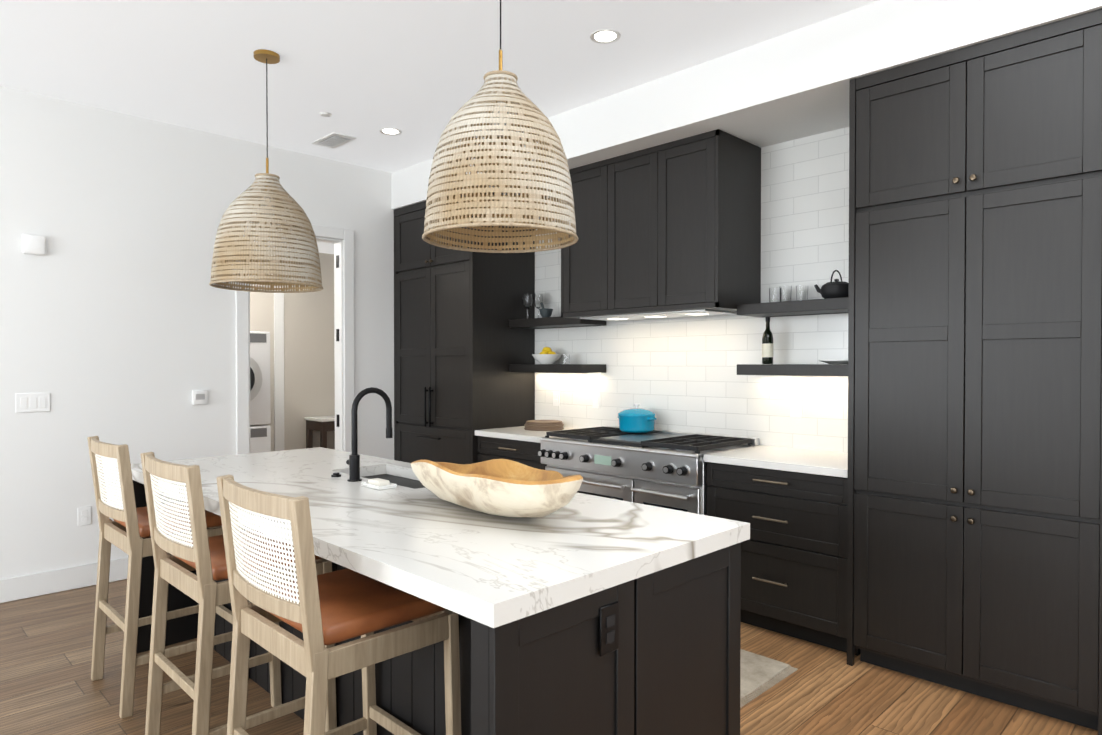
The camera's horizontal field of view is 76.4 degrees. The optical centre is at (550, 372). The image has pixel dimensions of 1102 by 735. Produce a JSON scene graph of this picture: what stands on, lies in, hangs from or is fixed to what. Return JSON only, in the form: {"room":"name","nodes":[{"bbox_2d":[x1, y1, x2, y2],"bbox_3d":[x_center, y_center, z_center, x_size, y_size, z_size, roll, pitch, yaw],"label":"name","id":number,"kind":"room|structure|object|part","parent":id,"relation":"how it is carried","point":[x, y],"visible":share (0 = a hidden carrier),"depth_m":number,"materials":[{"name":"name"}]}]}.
{"room":"kitchen","nodes":[
{"label":"kitchen","id":0,"kind":"room"},
{"bbox_2d":[0,86,393,578],"bbox_3d":[-3.625,-0.157,3.852,7.620,3.050,0.120,-1,1,-45],"label":"wall","id":1,"kind":"structure","parent":0,"point":[117,319],"depth_m":4.58,"materials":[{"name":"white paint"}]},
{"bbox_2d":[15,393,49,412],"bbox_3d":[-3.140,0.183,4.248,0.170,0.116,0.009,-1,1,-45],"label":"switch plate","id":2,"kind":"object","parent":1,"relation":"attached to","point":[32,402],"visible":1,"depth_m":4.25,"materials":[{"name":"white plastic"}]},
{"bbox_2d":[22,234,45,255],"bbox_3d":[-3.124,-0.772,4.236,0.120,0.120,0.034,-1,1,-45],"label":"smoke detector","id":3,"kind":"object","parent":1,"relation":"attached to","point":[33,244],"visible":1,"depth_m":4.22,"materials":[{"name":"white plastic"}]},
{"bbox_2d":[0,558,127,602],"bbox_3d":[-4.238,1.306,3.160,5.510,0.140,0.016,-1,1,-45],"label":"baseboard","id":4,"kind":"structure","parent":1,"relation":"attached to","point":[39,584],"depth_m":4.32,"materials":[{"name":"white paint"}]},
{"bbox_2d":[78,506,90,525],"bbox_3d":[-2.957,0.911,4.441,0.072,0.116,0.008,-1,1,-45],"label":"electrical outlet","id":5,"kind":"object","parent":1,"relation":"attached to","point":[84,515],"visible":1,"depth_m":4.44,"materials":[{"name":"white plastic"}]},
{"bbox_2d":[192,390,207,404],"bbox_3d":[-2.464,0.176,4.915,0.100,0.100,0.021,-1,1,-45],"label":"thermostat","id":6,"kind":"object","parent":1,"relation":"attached to","point":[199,397],"visible":1,"depth_m":4.91,"materials":[{"name":"white plastic"}]},
{"bbox_2d":[235,219,354,454],"bbox_3d":[-2.003,0.094,5.475,0.945,2.510,0.160,-1,1,-45],"label":"door frame","id":7,"kind":"structure","parent":1,"relation":"attached to","point":[344,281],"depth_m":5.69,"materials":[{"name":"white paint"}]},
{"bbox_2d":[250,245,334,451],"bbox_3d":[-3.163,0.033,6.859,2.720,2.600,0.120,-1,1,-45],"label":"wall","id":8,"kind":"structure","parent":0,"point":[299,327],"depth_m":7.29,"materials":[{"name":"beige paint"}]},
{"bbox_2d":[254,236,333,253],"bbox_3d":[-2.570,-1.310,6.249,2.720,0.100,1.800,-1,1,-45],"label":"ceiling","id":9,"kind":"structure","parent":0,"point":[325,247],"depth_m":7.13,"materials":[{"name":"grey paint"}]},
{"bbox_2d":[0,0,878,172],"bbox_3d":[-0.537,-1.697,0.827,7.740,0.100,8.740,-1,1,-45],"label":"ceiling","id":10,"kind":"structure","parent":0,"point":[363,72],"depth_m":3.70,"materials":[{"name":"grey paint"}]},
{"bbox_2d":[209,49,322,292],"bbox_3d":[-1.504,-1.065,3.713,0.562,1.230,0.562,-1,1,-45],"label":"pendant light","id":11,"kind":"object","parent":10,"relation":"hanging from","point":[300,259],"visible":1,"depth_m":3.55,"materials":[{"name":"rattan"},{"name":"brass"},{"name":"black fabric cord"}]},
{"bbox_3d":[-1.504,-1.252,3.711,0.130,0.854,0.130,-1,1,-45],"label":"cord","id":12,"kind":"part","parent":11,"relation":"part of","materials":[{"name":"gold metal"}]},
{"bbox_2d":[319,112,331,116],"bbox_3d":[-1.475,-1.685,4.582,0.080,0.012,0.080,-1,1,-45],"label":"sprinkler","id":13,"kind":"object","parent":10,"relation":"attached to","point":[325,114],"visible":0.96,"depth_m":4.57,"materials":[{"name":"white paint"}]},
{"bbox_2d":[312,132,355,148],"bbox_3d":[-1.587,-1.690,5.120,0.180,0.014,0.340,-1,1,-45],"label":"ceiling vent","id":14,"kind":"object","parent":10,"relation":"in","point":[333,140],"visible":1,"depth_m":5.10,"materials":[{"name":"white metal"}]},
{"bbox_2d":[379,128,401,134],"bbox_3d":[-1.128,-1.693,4.928,0.156,0.004,0.156,-1,1,-45],"label":"recessed light","id":15,"kind":"object","parent":10,"relation":"in","point":[389,131],"visible":1,"depth_m":4.93,"materials":[{"name":"white paint"}]},
{"bbox_2d":[422,0,577,252],"bbox_3d":[-0.182,-1.071,2.531,0.562,1.190,0.562,-1,1,-45],"label":"pendant light","id":16,"kind":"object","parent":10,"relation":"hanging from","point":[503,162],"visible":1,"depth_m":2.35,"materials":[{"name":"rattan"},{"name":"brass"},{"name":"black fabric"}]},
{"bbox_3d":[-0.182,-1.259,2.529,0.130,0.814,0.130,-1,1,-45],"label":"cord","id":17,"kind":"part","parent":16,"relation":"part of","materials":[{"name":"gold metal"}]},
{"bbox_2d":[590,29,620,43],"bbox_3d":[0.271,-1.676,3.499,0.156,0.004,0.156,-1,1,-45],"label":"recessed light","id":18,"kind":"object","parent":10,"relation":"in","point":[605,37],"visible":1,"depth_m":3.50,"materials":[{"name":"white paint"}]},
{"bbox_2d":[0,579,1097,734],"bbox_3d":[-1.413,1.423,1.740,7.740,0.060,11.220,-1,1,-45],"label":"floor","id":19,"kind":"structure","parent":0,"point":[48,686],"depth_m":2.99,"materials":[{"name":"brown wood"}]},
{"bbox_2d":[87,436,248,718],"bbox_3d":[-1.717,0.831,3.125,0.528,1.093,0.504,-1,1,-45],"label":"stool","id":20,"kind":"object","parent":19,"relation":"on","point":[126,528],"visible":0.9,"depth_m":2.92,"materials":[{"name":"brown wood"}]},
{"bbox_2d":[140,452,336,734],"bbox_3d":[-1.145,0.838,2.552,0.528,1.093,0.504,-1,1,-45],"label":"stool","id":21,"kind":"object","parent":19,"relation":"on","point":[202,553],"visible":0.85,"depth_m":2.38,"materials":[{"name":"brown wood"}]},
{"bbox_2d":[250,331,270,452],"bbox_3d":[-3.018,0.482,6.423,0.660,1.708,0.670,-1,1,-45],"label":"dryer","id":22,"kind":"object","parent":19,"relation":"on","point":[260,413],"visible":0.25,"depth_m":6.37,"materials":[{"name":"white metal"}]},
{"bbox_2d":[304,415,334,447],"bbox_3d":[-2.282,0.897,7.367,0.470,0.860,0.380,-1,1,-45],"label":"console table","id":23,"kind":"object","parent":19,"relation":"on","point":[323,425],"visible":0.17,"depth_m":7.17,"materials":[{"name":"brown wood"}]},
{"bbox_2d":[216,474,460,734],"bbox_3d":[-0.615,0.844,2.022,0.528,1.093,0.504,-1,1,-45],"label":"stool","id":24,"kind":"object","parent":19,"relation":"on","point":[320,611],"visible":0.94,"depth_m":1.88,"materials":[{"name":"brown wood"}]},
{"bbox_2d":[128,483,748,734],"bbox_3d":[-0.738,0.948,2.828,1.020,0.864,2.788,-1,1,-45],"label":"kitchen island","id":25,"kind":"object","parent":19,"relation":"on","point":[582,614],"depth_m":1.93,"materials":[{"name":"black wood"}]},
{"bbox_2d":[131,447,749,630],"bbox_3d":[-0.751,0.490,2.829,1.050,0.050,2.840,-1,1,-45],"label":"island countertop","id":26,"kind":"structure","parent":25,"relation":"on","point":[493,571],"depth_m":2.03,"materials":[{"name":"white stone"}]},
{"bbox_2d":[332,387,391,482],"bbox_3d":[-0.838,0.263,3.101,0.215,0.397,0.212,-1,1,-45],"label":"faucet","id":27,"kind":"object","parent":26,"relation":"on","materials":[{"name":"black metal"}]},
{"bbox_2d":[361,478,396,489],"bbox_3d":[-0.698,0.449,2.839,0.080,0.029,0.140,-1,1,-45],"label":"soap tray","id":28,"kind":"object","parent":26,"relation":"on","point":[378,484],"visible":1,"depth_m":2.81,"materials":[{"name":"white ceramic"}]},
{"bbox_2d":[364,471,424,486],"bbox_3d":[-0.684,0.622,3.152,0.324,0.247,0.724,-1,1,-45],"label":"sink","id":29,"kind":"object","parent":26,"relation":"in","point":[393,476],"depth_m":3.37,"materials":[{"name":"grey metal"}]},
{"bbox_2d":[411,459,582,516],"bbox_3d":[-0.151,0.382,2.366,0.427,0.174,0.826,-1,1,-45],"label":"bowl","id":30,"kind":"object","parent":26,"relation":"on","point":[504,487],"visible":0.98,"depth_m":2.19,"materials":[{"name":"beige wood"}]},
{"bbox_2d":[394,193,534,463],"bbox_3d":[-0.757,-0.025,5.868,0.686,2.738,1.078,-1,1,-45],"label":"tall cabinet","id":31,"kind":"object","parent":19,"relation":"on","point":[460,345],"visible":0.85,"depth_m":5.57,"materials":[{"name":"black wood"}]},
{"bbox_2d":[475,426,573,469],"bbox_3d":[-0.087,0.894,5.240,0.642,0.915,0.766,-1,1,-45],"label":"base cabinet","id":32,"kind":"object","parent":19,"relation":"on","point":[521,444],"visible":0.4,"depth_m":5.06,"materials":[{"name":"black"}]},
{"bbox_2d":[475,426,573,442],"bbox_3d":[-0.084,0.457,5.239,0.631,0.040,0.766,-1,1,-45],"label":"countertop","id":33,"kind":"structure","parent":32,"relation":"on","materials":[{"name":"white stone"}]},
{"bbox_2d":[524,420,563,430],"bbox_3d":[-0.053,0.403,5.362,0.308,0.062,0.308,-1,1,-45],"label":"plate stack","id":34,"kind":"object","parent":33,"relation":"on","point":[543,425],"visible":1,"depth_m":5.25,"materials":[{"name":"brown wood"}]},
{"bbox_2d":[538,425,758,514],"bbox_3d":[0.585,0.881,4.493,0.734,0.960,1.234,-1,1,-45],"label":"range","id":35,"kind":"object","parent":19,"relation":"on","point":[663,468],"visible":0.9,"depth_m":4.21,"materials":[{"name":"silver metal"}]},
{"bbox_2d":[618,404,655,432],"bbox_3d":[0.583,0.307,4.767,0.258,0.185,0.284,-1,1,-45],"label":"pot","id":36,"kind":"object","parent":35,"relation":"on","point":[636,419],"visible":1,"depth_m":4.67,"materials":[{"name":"blue metal"}]},
{"bbox_2d":[740,649,797,707],"bbox_3d":[0.268,1.365,3.524,0.840,0.011,1.640,-1,1,-45],"label":"rug","id":37,"kind":"object","parent":19,"relation":"on","point":[757,671],"visible":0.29,"depth_m":3.17,"materials":[{"name":"fabric"}]},
{"bbox_2d":[704,445,859,655],"bbox_3d":[1.342,0.911,3.808,0.642,0.915,0.797,-1,1,-45],"label":"base cabinet","id":38,"kind":"object","parent":19,"relation":"on","point":[789,505],"visible":0.77,"depth_m":3.56,"materials":[{"name":"black wood"}]},
{"bbox_2d":[704,445,847,477],"bbox_3d":[1.346,0.473,3.807,0.631,0.040,0.797,-1,1,-45],"label":"countertop","id":39,"kind":"structure","parent":38,"relation":"on","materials":[{"name":"white stone"}]},
{"bbox_2d":[847,9,1101,734],"bbox_3d":[1.985,0.007,3.132,0.674,2.738,1.050,-1,1,-45],"label":"pantry","id":40,"kind":"object","parent":19,"relation":"on","point":[974,529],"visible":1,"depth_m":2.90,"materials":[{"name":"black wood"}]},
{"bbox_2d":[391,0,1101,209],"bbox_3d":[0.675,-1.534,4.441,0.680,0.310,5.100,-1,1,-45],"label":"soffit","id":41,"kind":"structure","parent":0,"point":[792,85],"depth_m":3.58,"materials":[{"name":"white paint"}]},
{"bbox_3d":[1.283,-0.164,4.414,0.120,3.050,11.220,-1,1,-45],"label":"wall","id":42,"kind":"structure","parent":0,"visible":0},
{"bbox_2d":[509,364,605,372],"bbox_3d":[0.039,-0.029,5.355,0.286,0.065,0.767,-1,1,-45],"label":"shelf","id":43,"kind":"object","parent":42,"relation":"attached to","point":[569,368],"visible":0.98,"depth_m":5.15,"materials":[{"name":"black wood"}]},
{"bbox_2d":[532,347,561,363],"bbox_3d":[-0.032,-0.131,5.420,0.236,0.135,0.236,-1,1,-45],"label":"lemon bowl","id":44,"kind":"object","parent":43,"relation":"on","point":[547,355],"visible":1,"depth_m":5.36,"materials":[{"name":"white ceramic"}]},
{"bbox_2d":[561,355,569,363],"bbox_3d":[0.110,-0.097,5.293,0.064,0.070,0.064,-1,1,-45],"label":"cup","id":45,"kind":"object","parent":43,"relation":"on","point":[565,359],"visible":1,"depth_m":5.27,"materials":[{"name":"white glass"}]},
{"bbox_2d":[509,316,605,328],"bbox_3d":[0.039,-0.379,5.351,0.286,0.065,0.767,-1,1,-45],"label":"shelf","id":46,"kind":"object","parent":42,"relation":"attached to","point":[545,322],"visible":0.83,"depth_m":5.22,"materials":[{"name":"black wood"}]},
{"bbox_2d":[523,293,542,318],"bbox_3d":[-0.145,-0.518,5.550,0.175,0.205,0.080,0,1,27],"label":"glasses","id":47,"kind":"object","parent":46,"relation":"on","point":[537,300],"visible":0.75,"depth_m":5.53,"materials":[{"name":"clear glass"}]},
{"bbox_2d":[539,302,552,317],"bbox_3d":[-0.044,-0.479,5.414,0.110,0.131,0.125,-1,1,-45],"label":"mortar","id":48,"kind":"object","parent":46,"relation":"on","point":[545,312],"visible":0.83,"depth_m":5.37,"materials":[{"name":"grey stone"}]},
{"bbox_2d":[561,129,760,320],"bbox_3d":[0.678,-0.870,4.564,0.486,1.017,1.238,-1,1,-45],"label":"upper cabinet","id":49,"kind":"object","parent":42,"relation":"attached to","point":[672,229],"visible":0.88,"depth_m":4.24,"materials":[{"name":"black wood"}]},
{"bbox_2d":[535,127,848,452],"bbox_3d":[0.865,-0.442,4.736,0.012,1.880,2.810,-1,1,-45],"label":"backsplash","id":50,"kind":"structure","parent":42,"relation":"attached to","point":[676,374],"depth_m":4.32,"materials":[{"name":"tile"}]},
{"bbox_2d":[737,364,847,375],"bbox_3d":[1.469,-0.012,3.923,0.286,0.065,0.796,-1,1,-45],"label":"shelf","id":51,"kind":"object","parent":42,"relation":"attached to","point":[800,369],"visible":0.6,"depth_m":3.85,"materials":[{"name":"black wood"}]},
{"bbox_2d":[762,317,772,363],"bbox_3d":[1.276,-0.187,4.124,0.065,0.277,0.065,-1,1,-45],"label":"wine bottle","id":52,"kind":"object","parent":51,"relation":"on","point":[767,347],"visible":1,"depth_m":4.10,"materials":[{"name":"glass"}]},
{"bbox_2d":[819,359,847,363],"bbox_3d":[1.587,-0.057,3.800,0.250,0.024,0.250,-1,1,-45],"label":"platter","id":53,"kind":"object","parent":51,"relation":"on","point":[843,361],"visible":0.58,"depth_m":3.73,"materials":[{"name":"white ceramic"}]},
{"bbox_2d":[737,297,847,316],"bbox_3d":[1.469,-0.362,3.919,0.286,0.065,0.796,-1,1,-45],"label":"shelf","id":54,"kind":"object","parent":42,"relation":"attached to","point":[809,307],"visible":0.6,"depth_m":3.89,"materials":[{"name":"black wood"}]},
{"bbox_2d":[769,285,807,301],"bbox_3d":[1.361,-0.445,4.036,0.108,0.095,0.228,-1,1,-45],"label":"tumblers","id":55,"kind":"object","parent":54,"relation":"on","point":[780,294],"visible":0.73,"depth_m":3.99,"materials":[{"name":"clear glass"}]},
{"bbox_2d":[814,270,848,298],"bbox_3d":[1.544,-0.477,3.837,0.170,0.164,0.210,-1,1,-45],"label":"teapot","id":56,"kind":"object","parent":54,"relation":"on","point":[837,288],"visible":0.88,"depth_m":3.77,"materials":[{"name":"black metal"}]}
]}

